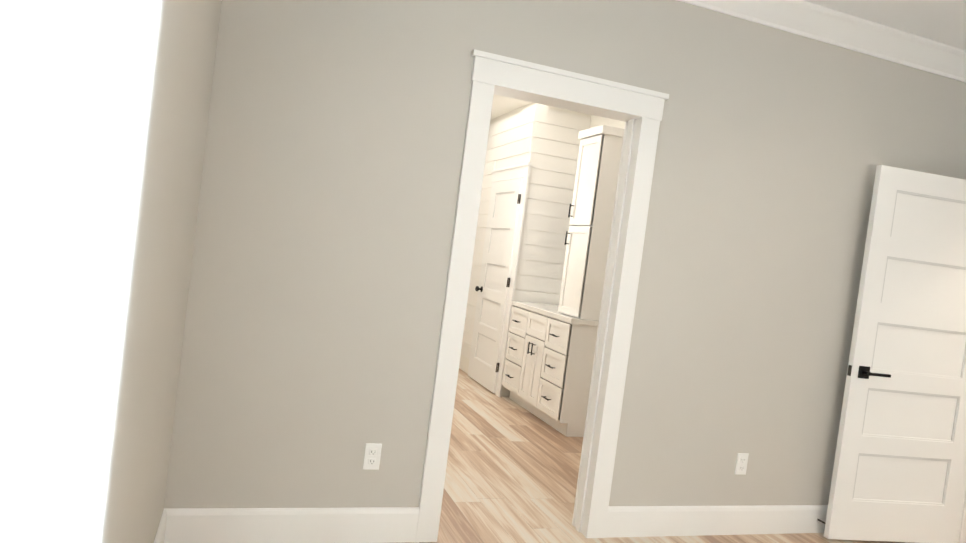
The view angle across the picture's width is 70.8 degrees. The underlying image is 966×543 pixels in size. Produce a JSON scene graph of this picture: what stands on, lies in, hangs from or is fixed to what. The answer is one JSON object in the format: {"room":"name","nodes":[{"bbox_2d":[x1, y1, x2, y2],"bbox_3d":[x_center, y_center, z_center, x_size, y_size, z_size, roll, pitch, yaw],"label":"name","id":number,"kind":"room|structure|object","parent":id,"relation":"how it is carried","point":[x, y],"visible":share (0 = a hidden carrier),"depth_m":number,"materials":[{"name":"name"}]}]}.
{"room":"empty bedroom","nodes":[
{"label":"empty bedroom","id":0,"kind":"room"},
{"bbox_2d":[0,0,221,542],"bbox_3d":[-0.272,-0.314,0.106,0.120,3.170,5.314,7,2,-19],"label":"wall","id":1,"kind":"structure","parent":0,"point":[104,110],"depth_m":0.95,"materials":[{"name":"paint"}]},
{"bbox_2d":[154,508,173,542],"bbox_3d":[-0.418,1.187,0.229,0.016,0.150,5.194,7,2,-19],"label":"baseboard","id":2,"kind":"structure","parent":1,"relation":"attached to","point":[163,532],"depth_m":2.64,"materials":[{"name":"paint"}]},
{"bbox_2d":[490,94,531,119],"bbox_3d":[-0.074,-1.674,5.564,2.890,0.100,4.806,7,2,-19],"label":"ceiling","id":3,"kind":"structure","parent":0,"point":[501,105],"depth_m":6.58,"materials":[{"name":"paint"}]},
{"bbox_2d":[459,102,590,396],"bbox_3d":[0.352,-0.307,7.249,0.680,2.900,1.850,7,2,-19],"label":"wall","id":4,"kind":"structure","parent":0,"point":[503,163],"depth_m":6.42,"materials":[{"name":"paint"}]},
{"bbox_2d":[469,178,522,392],"bbox_3d":[0.087,0.108,6.665,0.104,2.020,0.781,7,2,-19],"label":"room door","id":5,"kind":"structure","parent":4,"relation":"in","point":[493,289],"depth_m":6.63,"materials":[{"name":"paint"}]},
{"bbox_2d":[468,162,531,396],"bbox_3d":[0.129,0.050,6.679,0.036,2.168,1.000,7,2,-19],"label":"door frame","id":6,"kind":"structure","parent":4,"relation":"attached to","point":[522,170],"depth_m":6.28,"materials":[{"name":"paint"}]},
{"bbox_2d":[164,0,965,507],"bbox_3d":[0.853,-0.267,3.374,4.394,3.170,0.120,7,2,-19],"label":"wall","id":7,"kind":"structure","parent":0,"point":[326,214],"depth_m":2.98,"materials":[{"name":"paint"}]},
{"bbox_2d":[166,507,418,542],"bbox_3d":[-0.763,1.066,2.845,1.005,0.150,0.016,7,2,-19],"label":"baseboard","id":8,"kind":"structure","parent":7,"relation":"attached to","point":[298,525],"depth_m":2.83,"materials":[{"name":"paint"}]},
{"bbox_2d":[363,443,381,469],"bbox_3d":[-0.476,0.798,2.928,0.070,0.114,0.009,7,2,-19],"label":"electrical outlet","id":9,"kind":"object","parent":7,"relation":"attached to","point":[372,455],"visible":1,"depth_m":2.92,"materials":[{"name":"white plastic"}]},
{"bbox_2d":[415,49,668,541],"bbox_3d":[0.258,0.168,3.202,0.990,2.168,0.192,7,2,-19],"label":"door frame","id":10,"kind":"structure","parent":7,"relation":"attached to","point":[638,111],"depth_m":3.19,"materials":[{"name":"paint"}]},
{"bbox_2d":[604,505,827,537],"bbox_3d":[1.618,1.344,3.673,2.169,0.150,0.034,7,2,-19],"label":"baseboard","id":11,"kind":"structure","parent":7,"relation":"attached to","point":[622,521],"depth_m":3.52,"materials":[{"name":"paint"}]},
{"bbox_2d":[735,453,748,474],"bbox_3d":[1.362,1.012,3.574,0.070,0.114,0.009,7,2,-19],"label":"electrical outlet","id":12,"kind":"object","parent":7,"relation":"attached to","point":[741,464],"visible":1,"depth_m":3.57,"materials":[{"name":"white plastic"}]},
{"bbox_2d":[678,0,965,82],"bbox_3d":[1.035,-1.352,3.241,3.930,0.125,0.100,7,2,-19],"label":"crown molding","id":13,"kind":"structure","parent":7,"relation":"attached to","point":[826,25],"depth_m":3.48,"materials":[{"name":"paint"}]},
{"bbox_2d":[590,115,624,128],"bbox_3d":[1.373,-0.116,5.130,0.120,2.900,2.836,7,2,-19],"label":"wall","id":14,"kind":"structure","parent":0,"point":[595,121],"depth_m":6.14,"materials":[{"name":"paint"}]},
{"bbox_2d":[389,368,914,542],"bbox_3d":[2.080,1.510,3.655,7.270,0.060,10.240,7,2,-19],"label":"floor","id":15,"kind":"structure","parent":0,"point":[512,471],"depth_m":3.94,"materials":[{"name":"brown wood"}]},
{"bbox_2d":[502,125,623,436],"bbox_3d":[0.753,0.060,5.731,0.601,2.360,1.225,7,2,-19],"label":"bathroom vanity","id":16,"kind":"object","parent":15,"relation":"on","point":[548,364],"visible":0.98,"depth_m":5.20,"materials":[{"name":"paint"}]},
{"bbox_2d":[803,0,965,50],"bbox_3d":[1.878,-1.388,0.829,4.154,0.300,5.194,7,2,-19],"label":"ceiling","id":17,"kind":"structure","parent":0,"point":[942,21],"depth_m":3.40,"materials":[{"name":"paint"}]},
{"bbox_3d":[3.736,0.154,1.515,0.120,3.170,5.314,7,2,-19],"label":"wall","id":18,"kind":"structure","parent":0,"visible":0},
{"bbox_2d":[824,165,965,542],"bbox_3d":[2.387,0.485,3.730,0.845,2.020,0.147,7,2,-12],"label":"bedroom door","id":19,"kind":"structure","parent":18,"relation":"in","point":[899,472],"depth_m":3.70,"materials":[{"name":"paint"}]},
{"bbox_2d":[956,478,965,542],"bbox_3d":[3.009,0.510,3.467,0.192,2.168,1.070,7,2,-19],"label":"door frame","id":20,"kind":"structure","parent":18,"relation":"attached to","point":[961,535],"depth_m":3.88,"materials":[{"name":"paint"}]}
]}

